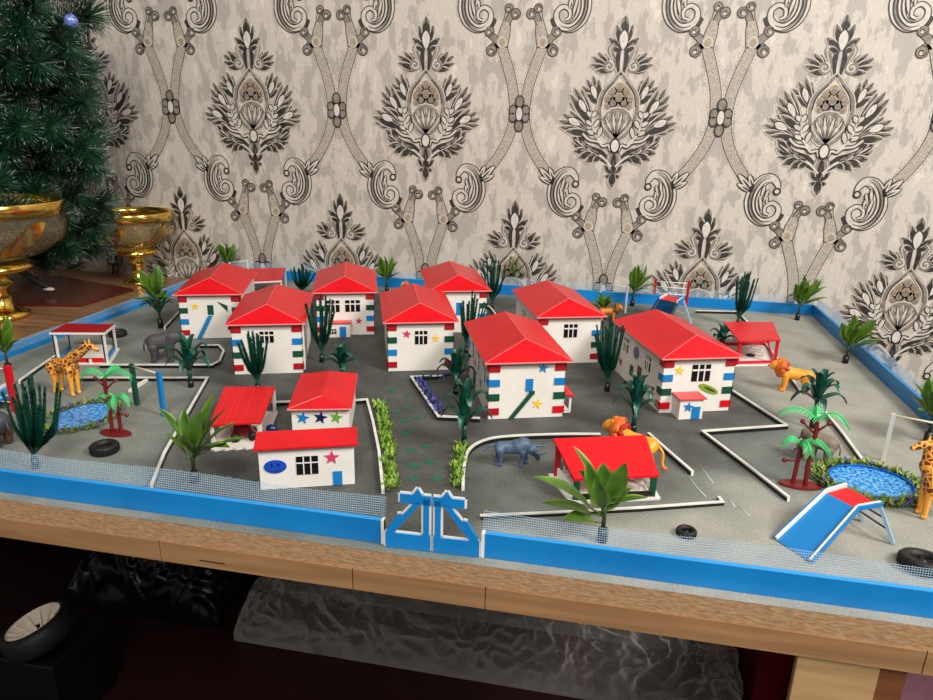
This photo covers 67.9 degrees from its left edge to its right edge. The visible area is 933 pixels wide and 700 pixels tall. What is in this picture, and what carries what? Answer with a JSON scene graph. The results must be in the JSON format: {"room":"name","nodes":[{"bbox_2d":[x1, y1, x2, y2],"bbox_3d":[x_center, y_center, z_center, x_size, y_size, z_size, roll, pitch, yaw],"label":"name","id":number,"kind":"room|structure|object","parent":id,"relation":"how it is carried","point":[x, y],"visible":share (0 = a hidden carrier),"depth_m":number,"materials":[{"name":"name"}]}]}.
{"room":"living room","nodes":[
{"label":"living room","id":0,"kind":"room"},
{"bbox_2d":[0,540,748,699],"bbox_3d":[-0.294,0.847,0.732,4.500,0.050,1.944,5,18,10],"label":"floor","id":1,"kind":"structure","parent":0,"point":[305,653],"depth_m":1.39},
{"bbox_2d":[0,600,115,699],"bbox_3d":[-0.737,0.535,1.206,0.163,0.228,0.156,5,18,10],"label":"toy truck","id":2,"kind":"object","parent":1,"relation":"on","point":[52,651],"visible":1,"depth_m":1.17,"materials":[{"name":"black plastic"}]},
{"bbox_2d":[67,550,252,629],"bbox_3d":[-0.673,0.470,1.514,0.363,0.162,0.158,5,18,10],"label":"plastic bag","id":3,"kind":"object","parent":1,"relation":"on","point":[184,594],"visible":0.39,"depth_m":1.45,"materials":[{"name":"black"}]},
{"bbox_2d":[0,537,687,641],"bbox_3d":[-0.406,0.363,1.577,1.800,0.340,0.100,5,18,10],"label":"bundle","id":4,"kind":"object","parent":1,"relation":"on","point":[1,538],"visible":0.08,"depth_m":1.52,"materials":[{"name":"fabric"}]},
{"bbox_2d":[0,268,932,699],"bbox_3d":[-0.574,0.313,1.169,2.308,0.681,0.902,5,18,10],"label":"table","id":5,"kind":"object","parent":1,"relation":"on","point":[824,667],"visible":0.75,"depth_m":0.52,"materials":[{"name":"brown wood"}]},
{"bbox_2d":[0,192,68,322],"bbox_3d":[-0.795,-0.151,1.158,0.242,0.198,0.241,5,18,10],"label":"footed bowl","id":6,"kind":"object","parent":5,"relation":"on","point":[26,230],"visible":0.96,"depth_m":1.12,"materials":[{"name":"gold metal"}]},
{"bbox_2d":[8,276,133,306],"bbox_3d":[-0.846,-0.117,1.363,0.347,0.004,0.235,5,18,10],"label":"tray","id":7,"kind":"object","parent":5,"relation":"on","point":[68,292],"visible":0.97,"depth_m":1.35,"materials":[{"name":"wood"}]},
{"bbox_2d":[0,0,122,291],"bbox_3d":[-0.861,-0.535,1.240,0.556,0.876,0.385,5,18,10],"label":"pine tree","id":8,"kind":"object","parent":7,"relation":"on","point":[52,66],"visible":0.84,"depth_m":1.19,"materials":[{"name":"green plant"}]},
{"bbox_2d":[63,14,78,27],"bbox_3d":[-0.627,-0.521,1.098,0.021,0.021,0.021,5,18,10],"label":"bauble","id":9,"kind":"object","parent":8,"relation":"hanging from","point":[70,20],"visible":1,"depth_m":1.09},
{"bbox_2d":[98,207,175,285],"bbox_3d":[-0.683,-0.212,1.430,0.163,0.149,0.162,5,18,10],"label":"footed bowl","id":10,"kind":"object","parent":5,"relation":"on","point":[140,229],"visible":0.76,"depth_m":1.39,"materials":[{"name":"gold metal"}]},
{"bbox_2d":[0,280,932,650],"bbox_3d":[-0.031,0.026,0.958,1.207,0.019,0.888,5,18,10],"label":"board","id":11,"kind":"object","parent":5,"relation":"on","point":[751,512],"visible":0.45,"depth_m":0.66,"materials":[{"name":"grey paint"}]},
{"bbox_2d":[0,383,8,401],"bbox_3d":[-0.535,0.057,0.774,0.057,0.016,0.068,-12,22,-35],"label":"slide","id":12,"kind":"object","parent":11,"relation":"on","point":[3,387],"visible":0.16,"depth_m":0.79,"materials":[{"name":"blue"}]},
{"bbox_2d":[0,411,13,443],"bbox_3d":[-0.478,0.074,0.688,0.072,0.038,0.028,9,20,22],"label":"toy rhinoceros","id":13,"kind":"object","parent":11,"relation":"on","point":[6,431],"visible":0.91,"depth_m":0.68,"materials":[{"name":"beige"}]},
{"bbox_2d":[0,365,17,412],"bbox_3d":[-0.542,0.037,0.771,0.102,0.054,0.005,7,19,17],"label":"goal","id":14,"kind":"object","parent":11,"relation":"on","point":[8,373],"visible":0.57,"depth_m":0.75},
{"bbox_2d":[0,315,18,370],"bbox_3d":[-0.583,-0.007,0.871,0.037,0.074,0.035,-7,20,-24],"label":"leafy plant","id":15,"kind":"object","parent":11,"relation":"on","point":[6,333],"visible":0.91,"depth_m":0.87,"materials":[{"name":"green plastic"}]},
{"bbox_2d":[0,375,61,469],"bbox_3d":[-0.390,0.066,0.630,0.054,0.092,0.045,7,19,16],"label":"feathery plant","id":16,"kind":"object","parent":11,"relation":"on","point":[30,432],"visible":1,"depth_m":0.62,"materials":[{"name":"green plastic"}]},
{"bbox_2d":[18,355,55,383],"bbox_3d":[-0.550,0.023,0.890,0.003,0.005,0.098,-1,18,-6],"label":"kerb","id":17,"kind":"object","parent":11,"relation":"on","point":[42,365],"visible":0.71,"depth_m":0.88,"materials":[{"name":"white paint"}]},
{"bbox_2d":[45,338,98,395],"bbox_3d":[-0.455,0.019,0.801,0.080,0.072,0.021,8,19,19],"label":"giraffe","id":18,"kind":"object","parent":11,"relation":"on","point":[68,364],"visible":0.98,"depth_m":0.80,"materials":[{"name":"orange"}]},
{"bbox_2d":[43,394,125,433],"bbox_3d":[-0.417,0.069,0.753,0.085,0.010,0.100,5,18,10],"label":"pond","id":19,"kind":"object","parent":11,"relation":"on","point":[84,415],"visible":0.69,"depth_m":0.75,"materials":[{"name":"blue plastic"}]},
{"bbox_2d":[49,323,119,364],"bbox_3d":[-0.516,-0.013,0.940,0.086,0.045,0.072,0,18,-4],"label":"shelter","id":20,"kind":"object","parent":11,"relation":"on","point":[106,354],"visible":0.92,"depth_m":0.93,"materials":[{"name":"red paint"}]},
{"bbox_2d":[0,279,187,360],"bbox_3d":[-0.593,-0.038,1.049,0.006,0.021,0.847,5,18,10],"label":"fence","id":21,"kind":"object","parent":11,"relation":"on","point":[34,341],"visible":0.63,"depth_m":1.08,"materials":[{"name":"blue"}]},
{"bbox_2d":[88,439,119,456],"bbox_3d":[-0.354,0.096,0.677,0.027,0.008,0.027,5,18,10],"label":"tyre","id":22,"kind":"object","parent":11,"relation":"on","point":[103,447],"visible":1,"depth_m":0.67,"materials":[{"name":"black rubber"}]},
{"bbox_2d":[79,365,134,436],"bbox_3d":[-0.363,0.053,0.705,0.052,0.072,0.040,-11,21,-32],"label":"palm tree","id":23,"kind":"object","parent":11,"relation":"on","point":[112,432],"visible":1,"depth_m":0.70,"materials":[{"name":"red plastic"}]},
{"bbox_2d":[108,328,126,337],"bbox_3d":[-0.522,-0.025,1.036,0.026,0.008,0.025,5,18,10],"label":"tyre","id":24,"kind":"object","parent":11,"relation":"on","point":[120,332],"visible":0.8,"depth_m":1.03,"materials":[{"name":"black rubber"}]},
{"bbox_2d":[73,376,208,487],"bbox_3d":[-0.331,0.066,0.775,0.137,0.005,0.337,-13,23,-37],"label":"kerb","id":25,"kind":"object","parent":11,"relation":"on","point":[205,379],"visible":0.73,"depth_m":0.86,"materials":[{"name":"white paint"}]},
{"bbox_2d":[128,363,165,416],"bbox_3d":[-0.354,0.043,0.769,0.058,0.051,0.004,13,21,32],"label":"goal","id":26,"kind":"object","parent":11,"relation":"on","point":[159,379],"visible":0.94,"depth_m":0.76,"materials":[{"name":"green"}]},
{"bbox_2d":[131,265,176,328],"bbox_3d":[-0.482,-0.081,1.067,0.065,0.097,0.060,13,21,32],"label":"leafy plant","id":27,"kind":"object","parent":11,"relation":"on","point":[153,286],"visible":1,"depth_m":1.06,"materials":[{"name":"green plastic"}]},
{"bbox_2d":[143,331,179,363],"bbox_3d":[-0.404,-0.004,0.929,0.056,0.043,0.029,-6,19,-21],"label":"elephant","id":28,"kind":"object","parent":11,"relation":"on","point":[154,342],"visible":0.77,"depth_m":0.92},
{"bbox_2d":[99,344,224,367],"bbox_3d":[-0.406,0.008,0.949,0.151,0.005,0.088,0,18,-4],"label":"kerb","id":29,"kind":"object","parent":11,"relation":"on","point":[218,346],"visible":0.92,"depth_m":0.91,"materials":[{"name":"white paint"}]},
{"bbox_2d":[164,311,179,329],"bbox_3d":[-0.477,-0.056,1.137,0.003,0.005,0.141,-2,18,-9],"label":"kerb","id":30,"kind":"object","parent":11,"relation":"on","point":[177,314],"visible":0.56,"depth_m":1.11,"materials":[{"name":"white paint"}]},
{"bbox_2d":[163,331,209,387],"bbox_3d":[-0.336,0.013,0.834,0.051,0.069,0.048,-10,21,-31],"label":"palm plant","id":31,"kind":"object","parent":11,"relation":"on","point":[189,355],"visible":1,"depth_m":0.83,"materials":[{"name":"green plastic"}]},
{"bbox_2d":[0,449,386,543],"bbox_3d":[-0.369,0.107,0.594,0.625,0.038,0.009,5,18,10],"label":"fence","id":32,"kind":"object","parent":11,"relation":"on","point":[285,517],"visible":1,"depth_m":0.57,"materials":[{"name":"blue"}]},
{"bbox_2d":[158,394,246,483],"bbox_3d":[-0.231,0.081,0.611,0.089,0.083,0.029,5,18,10],"label":"leafy plant","id":33,"kind":"object","parent":11,"relation":"on","point":[191,433],"visible":0.97,"depth_m":0.61,"materials":[{"name":"green plastic"}]},
{"bbox_2d":[172,263,257,337],"bbox_3d":[-0.390,-0.083,1.094,0.099,0.088,0.163,-1,18,-8],"label":"house","id":34,"kind":"object","parent":11,"relation":"on","point":[207,300],"visible":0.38,"depth_m":1.03,"materials":[{"name":"grey"}]},
{"bbox_2d":[218,302,227,311],"bbox_3d":[-0.361,-0.064,1.025,0.015,0.016,0.001,-2,18,-9],"label":"shutter","id":35,"kind":"object","parent":34,"relation":"hanging from","point":[224,306],"depth_m":1.03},
{"bbox_2d":[217,242,240,263],"bbox_3d":[-0.493,-0.189,1.438,0.044,0.071,0.054,-9,21,-28],"label":"leafy plant","id":36,"kind":"object","parent":11,"relation":"on","point":[227,254],"visible":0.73,"depth_m":1.43,"materials":[{"name":"green plastic"}]},
{"bbox_2d":[210,386,277,451],"bbox_3d":[-0.232,0.069,0.729,0.057,0.032,0.098,-2,18,-9],"label":"canopy","id":37,"kind":"object","parent":11,"relation":"on","point":[243,405],"visible":0.82,"depth_m":0.72,"materials":[{"name":"red"}]},
{"bbox_2d":[230,424,256,442],"bbox_3d":[-0.228,0.081,0.707,0.026,0.020,0.019,-4,19,-17],"label":"toy buggy","id":38,"kind":"object","parent":37,"relation":"on","point":[250,430],"visible":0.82,"depth_m":0.70,"materials":[{"name":"red plastic"}]},
{"bbox_2d":[236,330,267,386],"bbox_3d":[-0.255,0.014,0.827,0.037,0.076,0.030,5,18,10],"label":"feathery plant","id":39,"kind":"object","parent":11,"relation":"on","point":[254,364],"visible":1,"depth_m":0.82,"materials":[{"name":"green plastic"}]},
{"bbox_2d":[224,284,312,373],"bbox_3d":[-0.265,-0.035,0.955,0.099,0.088,0.163,-1,18,-8],"label":"house","id":40,"kind":"object","parent":11,"relation":"on","point":[277,313],"visible":0.94,"depth_m":0.89,"materials":[{"name":"grey"}]},
{"bbox_2d":[250,268,286,286],"bbox_3d":[-0.378,-0.125,1.306,0.068,0.038,0.108,-2,18,-10],"label":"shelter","id":41,"kind":"object","parent":11,"relation":"on","point":[264,275],"visible":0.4,"depth_m":1.30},
{"bbox_2d":[272,400,290,405],"bbox_3d":[-0.212,0.061,0.798,0.024,0.005,0.003,-2,18,-10],"label":"kerb","id":42,"kind":"object","parent":11,"relation":"on","point":[286,402],"visible":0.56,"depth_m":0.80,"materials":[{"name":"white paint"}]},
{"bbox_2d":[290,263,315,290],"bbox_3d":[-0.303,-0.130,1.287,0.045,0.062,0.026,9,20,22],"label":"feathery plant","id":43,"kind":"object","parent":11,"relation":"on","point":[302,283],"visible":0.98,"depth_m":1.28,"materials":[{"name":"green plastic"}]},
{"bbox_2d":[253,427,357,489],"bbox_3d":[-0.143,0.099,0.627,0.090,0.044,0.032,-2,18,-10],"label":"gatehouse","id":44,"kind":"object","parent":11,"relation":"on","point":[324,456],"visible":0.99,"depth_m":0.62,"materials":[{"name":"grey"}]},
{"bbox_2d":[304,294,334,362],"bbox_3d":[-0.196,-0.029,0.928,0.040,0.096,0.038,-3,19,-14],"label":"feathery plant","id":45,"kind":"object","parent":11,"relation":"on","point":[324,334],"visible":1,"depth_m":0.93,"materials":[{"name":"green plastic"}]},
{"bbox_2d":[287,371,357,429],"bbox_3d":[-0.154,0.058,0.755,0.065,0.041,0.104,0,18,-5],"label":"shed","id":46,"kind":"object","parent":11,"relation":"on","point":[326,399],"visible":0.98,"depth_m":0.72,"materials":[{"name":"red paper"}]},
{"bbox_2d":[323,342,357,371],"bbox_3d":[-0.157,0.015,0.881,0.040,0.045,0.045,15,22,36],"label":"palm plant","id":47,"kind":"object","parent":11,"relation":"on","point":[341,356],"visible":0.91,"depth_m":0.88,"materials":[{"name":"green plastic"}]},
{"bbox_2d":[311,262,377,336],"bbox_3d":[-0.195,-0.087,1.121,0.099,0.088,0.171,-1,18,-8],"label":"house","id":48,"kind":"object","parent":11,"relation":"on","point":[352,287],"visible":0.87,"depth_m":1.06,"materials":[{"name":"grey"}]},
{"bbox_2d":[356,398,384,493],"bbox_3d":[-0.099,0.092,0.712,0.019,0.005,0.214,-3,19,-13],"label":"kerb","id":49,"kind":"object","parent":11,"relation":"on","point":[363,400],"visible":0.84,"depth_m":0.71,"materials":[{"name":"white paint"}]},
{"bbox_2d":[372,396,401,490],"bbox_3d":[-0.082,0.090,0.710,0.022,0.011,0.214,-2,18,-9],"label":"hedge","id":50,"kind":"object","parent":11,"relation":"on","point":[389,445],"visible":1,"depth_m":0.69,"materials":[{"name":"plant"}]},
{"bbox_2d":[376,256,399,290],"bbox_3d":[-0.152,-0.147,1.331,0.047,0.072,0.045,-5,19,-18],"label":"leafy plant","id":51,"kind":"object","parent":11,"relation":"on","point":[384,270],"visible":0.97,"depth_m":1.33,"materials":[{"name":"green plastic"}]},
{"bbox_2d":[379,283,458,370],"bbox_3d":[-0.071,-0.038,0.979,0.099,0.088,0.163,-1,18,-8],"label":"house","id":52,"kind":"object","parent":11,"relation":"on","point":[418,320],"visible":0.92,"depth_m":0.91,"materials":[{"name":"grey"}]},
{"bbox_2d":[413,375,443,412],"bbox_3d":[-0.047,0.051,0.831,0.018,0.011,0.113,-4,19,-16],"label":"flower bed","id":53,"kind":"object","parent":11,"relation":"on","point":[433,400],"visible":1,"depth_m":0.82,"materials":[{"name":"purple plastic"}]},
{"bbox_2d":[383,487,480,557],"bbox_3d":[-0.026,0.129,0.525,0.077,0.054,0.003,4,18,8],"label":"gate","id":54,"kind":"object","parent":11,"relation":"on","point":[470,546],"visible":1,"depth_m":0.53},
{"bbox_2d":[418,371,451,379],"bbox_3d":[-0.041,0.034,0.888,0.049,0.009,0.015,-5,19,-19],"label":"flower bed","id":55,"kind":"object","parent":11,"relation":"on","point":[446,374],"visible":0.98,"depth_m":0.89,"materials":[{"name":"purple plastic"}]},
{"bbox_2d":[410,375,479,421],"bbox_3d":[-0.030,0.057,0.826,0.045,0.005,0.152,-5,19,-19],"label":"kerb","id":56,"kind":"object","parent":11,"relation":"on","point":[437,416],"visible":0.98,"depth_m":0.79,"materials":[{"name":"white paint"}]},
{"bbox_2d":[420,261,491,331],"bbox_3d":[-0.022,-0.093,1.151,0.099,0.088,0.163,-1,18,-8],"label":"house","id":57,"kind":"object","parent":11,"relation":"on","point":[456,280],"visible":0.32,"depth_m":1.08,"materials":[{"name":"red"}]},
{"bbox_2d":[436,346,475,394],"bbox_3d":[-0.012,0.025,0.835,0.040,0.059,0.042,-10,21,-31],"label":"palm plant","id":58,"kind":"object","parent":11,"relation":"on","point":[457,361],"visible":0.88,"depth_m":0.83,"materials":[{"name":"green plastic"}]},
{"bbox_2d":[449,438,467,486],"bbox_3d":[-0.007,0.107,0.664,0.021,0.011,0.091,1,18,-1],"label":"hedge","id":59,"kind":"object","parent":11,"relation":"on","point":[460,449],"visible":1,"depth_m":0.66,"materials":[{"name":"plant"}]},
{"bbox_2d":[441,378,492,445],"bbox_3d":[-0.001,0.064,0.697,0.043,0.072,0.040,-13,23,-37],"label":"palm plant","id":60,"kind":"object","parent":11,"relation":"on","point":[465,402],"visible":1,"depth_m":0.69,"materials":[{"name":"green plastic"}]},
{"bbox_2d":[459,290,487,352],"bbox_3d":[0.010,-0.039,0.977,0.040,0.094,0.029,5,18,10],"label":"feathery plant","id":61,"kind":"object","parent":11,"relation":"on","point":[470,310],"visible":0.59,"depth_m":0.97,"materials":[{"name":"green plastic"}]},
{"bbox_2d":[480,260,505,308],"bbox_3d":[0.045,-0.115,1.219,0.044,0.090,0.036,-2,18,-9],"label":"feathery plant","id":62,"kind":"object","parent":11,"relation":"on","point":[493,285],"visible":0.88,"depth_m":1.22,"materials":[{"name":"green plastic"}]},
{"bbox_2d":[483,437,545,467],"bbox_3d":[0.046,0.097,0.667,0.060,0.030,0.020,3,18,4],"label":"bull","id":63,"kind":"object","parent":11,"relation":"on","point":[521,446],"visible":1,"depth_m":0.66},
{"bbox_2d":[509,256,525,277],"bbox_3d":[0.101,-0.154,1.372,0.046,0.071,0.050,-3,19,-14],"label":"leafy plant","id":64,"kind":"object","parent":11,"relation":"on","point":[511,267],"visible":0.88,"depth_m":1.36,"materials":[{"name":"green plastic"}]},
{"bbox_2d":[223,261,812,314],"bbox_3d":[0.055,-0.126,1.343,1.154,0.034,0.005,5,18,10],"label":"fence","id":65,"kind":"object","parent":11,"relation":"on","point":[788,307],"visible":0.47,"depth_m":1.29,"materials":[{"name":"blue"}]},
{"bbox_2d":[464,311,574,418],"bbox_3d":[0.060,0.011,0.837,0.107,0.088,0.163,-1,18,-8],"label":"house","id":66,"kind":"object","parent":11,"relation":"on","point":[520,367],"visible":0.96,"depth_m":0.77,"materials":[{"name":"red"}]},
{"bbox_2d":[461,433,600,490],"bbox_3d":[0.050,0.099,0.700,0.188,0.005,0.064,-13,23,-37],"label":"kerb","id":67,"kind":"object","parent":11,"relation":"on","point":[488,440],"visible":0.88,"depth_m":0.72,"materials":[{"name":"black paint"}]},
{"bbox_2d":[512,280,606,362],"bbox_3d":[0.131,-0.047,1.020,0.099,0.088,0.163,-1,18,-8],"label":"house","id":68,"kind":"object","parent":11,"relation":"on","point":[567,316],"visible":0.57,"depth_m":0.96,"materials":[{"name":"grey"}]},
{"bbox_2d":[534,446,647,543],"bbox_3d":[0.096,0.116,0.541,0.089,0.074,0.028,5,18,10],"label":"leafy plant","id":69,"kind":"object","parent":11,"relation":"on","point":[606,489],"visible":0.98,"depth_m":0.54,"materials":[{"name":"green plastic"}]},
{"bbox_2d":[480,496,724,519],"bbox_3d":[0.119,0.136,0.594,0.218,0.004,0.010,-2,18,-9],"label":"kerb","id":70,"kind":"object","parent":11,"relation":"on","point":[720,502],"visible":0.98,"depth_m":0.59,"materials":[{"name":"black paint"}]},
{"bbox_2d":[591,292,614,317],"bbox_3d":[0.234,-0.076,1.189,0.043,0.043,0.043,-9,21,-28],"label":"leafy plant","id":71,"kind":"object","parent":11,"relation":"on","point":[603,302],"visible":0.74,"depth_m":1.18,"materials":[{"name":"green plastic"}]},
{"bbox_2d":[548,435,659,503],"bbox_3d":[0.127,0.107,0.627,0.094,0.039,0.053,-1,18,-8],"label":"gazebo","id":72,"kind":"object","parent":11,"relation":"on","point":[632,450],"visible":0.62,"depth_m":0.63,"materials":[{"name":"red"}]},
{"bbox_2d":[594,315,625,391],"bbox_3d":[0.170,0.004,0.850,0.035,0.098,0.038,12,21,30],"label":"feathery plant","id":73,"kind":"object","parent":11,"relation":"on","point":[608,363],"visible":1,"depth_m":0.85,"materials":[{"name":"green plastic"}]},
{"bbox_2d":[599,303,623,320],"bbox_3d":[0.241,-0.064,1.172,0.048,0.032,0.019,0,18,-3],"label":"lion","id":74,"kind":"object","parent":11,"relation":"on","point":[617,307],"visible":0.83,"depth_m":1.17},
{"bbox_2d":[598,283,628,312],"bbox_3d":[0.263,-0.097,1.245,0.002,0.049,0.063,-13,23,-37],"label":"goal","id":75,"kind":"object","parent":11,"relation":"on","point":[601,284],"visible":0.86,"depth_m":1.23,"materials":[{"name":"white"}]},
{"bbox_2d":[601,416,666,469],"bbox_3d":[0.163,0.090,0.671,0.071,0.046,0.028,13,21,31],"label":"lion","id":76,"kind":"object","parent":11,"relation":"on","point":[616,426],"visible":0.48,"depth_m":0.67},
{"bbox_2d":[612,371,658,431],"bbox_3d":[0.181,0.057,0.739,0.041,0.067,0.042,-8,20,-27],"label":"palm plant","id":77,"kind":"object","parent":11,"relation":"on","point":[637,390],"visible":0.99,"depth_m":0.73,"materials":[{"name":"green plastic"}]},
{"bbox_2d":[628,264,656,305],"bbox_3d":[0.322,-0.117,1.265,0.052,0.077,0.051,5,18,10],"label":"leafy plant","id":78,"kind":"object","parent":11,"relation":"on","point":[637,279],"visible":1,"depth_m":1.27,"materials":[{"name":"green plastic"}]},
{"bbox_2d":[647,432,693,475],"bbox_3d":[0.204,0.104,0.698,0.003,0.005,0.088,-3,19,-13],"label":"kerb","id":79,"kind":"object","parent":11,"relation":"on","point":[676,459],"visible":0.92,"depth_m":0.69,"materials":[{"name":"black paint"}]},
{"bbox_2d":[651,293,691,323],"bbox_3d":[0.347,-0.074,1.189,0.045,0.044,0.079,-5,19,-20],"label":"slide","id":80,"kind":"object","parent":11,"relation":"on","point":[666,303],"visible":0.86,"depth_m":1.18,"materials":[{"name":"blue"}]},
{"bbox_2d":[653,279,690,305],"bbox_3d":[0.378,-0.106,1.282,0.064,0.049,0.003,7,19,16],"label":"bars","id":81,"kind":"object","parent":11,"relation":"on","point":[655,280],"visible":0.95,"depth_m":1.28,"materials":[{"name":"red"}]},
{"bbox_2d":[612,309,744,419],"bbox_3d":[0.256,0.009,0.857,0.099,0.088,0.179,-1,18,-8],"label":"house","id":82,"kind":"object","parent":11,"relation":"on","point":[690,372],"visible":0.98,"depth_m":0.80,"materials":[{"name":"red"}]},
{"bbox_2d":[676,524,696,539],"bbox_3d":[0.178,0.147,0.561,0.016,0.005,0.016,5,18,10],"label":"tyre","id":83,"kind":"object","parent":11,"relation":"on","point":[684,530],"visible":0.92,"depth_m":0.56,"materials":[{"name":"black rubber"}]},
{"bbox_2d":[481,511,932,617],"bbox_3d":[0.234,0.157,0.485,0.453,0.036,0.009,5,18,10],"label":"fence","id":84,"kind":"object","parent":11,"relation":"on","point":[852,592],"visible":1,"depth_m":0.49,"materials":[{"name":"blue"}]},
{"bbox_2d":[710,323,734,342],"bbox_3d":[0.377,-0.018,1.020,0.036,0.043,0.035,5,18,10],"label":"palm plant","id":85,"kind":"object","parent":11,"relation":"on","point":[721,336],"visible":0.73,"depth_m":1.02,"materials":[{"name":"green plastic"}]},
{"bbox_2d":[700,390,789,501],"bbox_3d":[0.300,0.089,0.749,0.087,0.005,0.271,9,20,22],"label":"kerb","id":86,"kind":"object","parent":11,"relation":"on","point":[707,433],"visible":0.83,"depth_m":0.75,"materials":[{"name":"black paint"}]},
{"bbox_2d":[735,271,758,321],"bbox_3d":[0.459,-0.083,1.144,0.027,0.095,0.036,-2,18,-10],"label":"feathery plant","id":87,"kind":"object","parent":11,"relation":"on","point":[741,305],"visible":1,"depth_m":1.14,"materials":[{"name":"green plastic"}]},
{"bbox_2d":[695,310,800,393],"bbox_3d":[0.447,-0.008,1.055,0.079,0.005,0.392,1,18,0],"label":"kerb","id":88,"kind":"object","parent":11,"relation":"on","point":[796,386],"visible":0.56,"depth_m":1.24,"materials":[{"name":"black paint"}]},
{"bbox_2d":[723,322,780,366],"bbox_3d":[0.417,-0.010,1.009,0.074,0.037,0.119,5,18,10],"label":"shelter","id":89,"kind":"object","parent":11,"relation":"on","point":[751,337],"visible":0.88,"depth_m":1.00,"materials":[{"name":"red"}]},
{"bbox_2d":[768,358,815,393],"bbox_3d":[0.413,0.032,0.873,0.064,0.042,0.026,5,19,13],"label":"lion","id":90,"kind":"object","parent":11,"relation":"on","point":[782,368],"visible":0.88,"depth_m":0.87},
{"bbox_2d":[792,275,826,320],"bbox_3d":[0.593,-0.089,1.198,0.062,0.078,0.057,5,18,10],"label":"leafy plant","id":91,"kind":"object","parent":11,"relation":"on","point":[803,291],"visible":1,"depth_m":1.19,"materials":[{"name":"green plastic"}]},
{"bbox_2d":[777,404,849,490],"bbox_3d":[0.312,0.088,0.635,0.062,0.078,0.043,5,18,10],"label":"palm tree","id":92,"kind":"object","parent":11,"relation":"on","point":[798,484],"visible":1,"depth_m":0.63,"materials":[{"name":"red plastic"}]},
{"bbox_2d":[794,428,840,462],"bbox_3d":[0.350,0.096,0.690,0.043,0.033,0.022,14,22,34],"label":"elephant","id":93,"kind":"object","parent":11,"relation":"on","point":[831,442],"visible":0.65,"depth_m":0.68},
{"bbox_2d":[791,368,846,428],"bbox_3d":[0.385,0.054,0.759,0.048,0.069,0.048,18,25,42],"label":"palm plant","id":94,"kind":"object","parent":11,"relation":"on","point":[822,383],"visible":0.91,"depth_m":0.76,"materials":[{"name":"green plastic"}]},
{"bbox_2d":[774,483,894,563],"bbox_3d":[0.297,0.137,0.557,0.095,0.034,0.048,-5,19,-18],"label":"slide","id":95,"kind":"object","parent":11,"relation":"on","point":[818,524],"visible":0.97,"depth_m":0.56,"materials":[{"name":"blue"}]},
{"bbox_2d":[822,410,863,460],"bbox_3d":[0.406,0.092,0.748,0.004,0.005,0.136,5,18,10],"label":"kerb","id":96,"kind":"object","parent":11,"relation":"on","point":[835,425],"visible":0.82,"depth_m":0.74,"materials":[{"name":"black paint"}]},
{"bbox_2d":[840,314,882,363],"bbox_3d":[0.557,-0.014,0.979,0.054,0.070,0.058,5,18,10],"label":"leafy plant","id":97,"kind":"object","parent":11,"relation":"on","point":[852,333],"visible":1,"depth_m":0.97,"materials":[{"name":"green plastic"}]},
{"bbox_2d":[810,455,932,508],"bbox_3d":[0.377,0.121,0.647,0.097,0.010,0.102,-15,24,-41],"label":"pond","id":98,"kind":"object","parent":11,"relation":"on","point":[895,487],"visible":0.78,"depth_m":0.65,"materials":[{"name":"liquid"}]},
{"bbox_2d":[827,464,915,498],"bbox_3d":[0.378,0.124,0.648,0.073,0.005,0.064,5,18,10],"label":"basin","id":99,"kind":"object","parent":98,"relation":"in","point":[868,480],"depth_m":0.65,"materials":[{"name":"blue"}]},
{"bbox_2d":[811,299,932,428],"bbox_3d":[0.540,0.049,0.841,0.007,0.034,0.847,5,18,10],"label":"fence","id":100,"kind":"object","parent":11,"relation":"on","point":[899,386],"visible":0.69,"depth_m":0.94,"materials":[{"name":"blue"}]},
{"bbox_2d":[881,413,932,461],"bbox_3d":[0.448,0.093,0.674,0.070,0.051,0.003,11,21,28],"label":"goal","id":101,"kind":"object","parent":11,"relation":"on","point":[893,415],"visible":1,"depth_m":0.69,"materials":[{"name":"grey"}]},
{"bbox_2d":[897,547,932,576],"bbox_3d":[0.346,0.161,0.525,0.033,0.013,0.033,5,18,11],"label":"tyre","id":102,"kind":"object","parent":11,"relation":"on","point":[908,556],"visible":0.95,"depth_m":0.52,"materials":[{"name":"black rubber"}]},
{"bbox_2d":[910,436,932,518],"bbox_3d":[0.400,0.108,0.587,0.058,0.074,0.021,4,18,7],"label":"giraffe","id":103,"kind":"object","parent":11,"relation":"on","point":[925,497],"visible":1,"depth_m":0.58,"materials":[{"name":"orange"}]},
{"bbox_2d":[911,377,932,440],"bbox_3d":[0.497,0.063,0.729,0.051,0.076,0.052,5,18,10],"label":"leafy plant","id":104,"kind":"object","parent":11,"relation":"on","point":[926,402],"visible":0.94,"depth_m":0.73,"materials":[{"name":"green plastic"}]},
{"bbox_2d":[235,576,742,699],"bbox_3d":[0.028,0.517,1.372,0.993,0.192,0.187,5,18,10],"label":"clear plastic bag","id":105,"kind":"object","parent":1,"relation":"on","point":[261,579],"visible":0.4,"depth_m":1.37,"materials":[{"name":"white"}]},
{"bbox_2d":[737,647,794,699],"bbox_3d":[0.695,0.499,1.301,0.300,0.300,0.200,5,18,10],"label":"storage chest","id":106,"kind":"object","parent":1,"relation":"on","point":[767,675],"visible":0.03,"depth_m":1.26,"materials":[{"name":"red"}]},
{"bbox_2d":[900,672,932,699],"bbox_3d":[0.660,0.518,0.967,0.285,0.470,0.290,5,18,10],"label":"storage box","id":107,"kind":"object","parent":1,"relation":"on","point":[916,686],"visible":0.02,"depth_m":0.80,"materials":[{"name":"fabric"}]},
{"bbox_2d":[0,0,932,395],"bbox_3d":[-0.068,-0.672,1.289,4.500,2.500,0.102,5,18,10],"label":"wall","id":108,"kind":"structure","parent":0,"point":[707,144],"depth_m":1.28,"materials":[{"name":"paper"}]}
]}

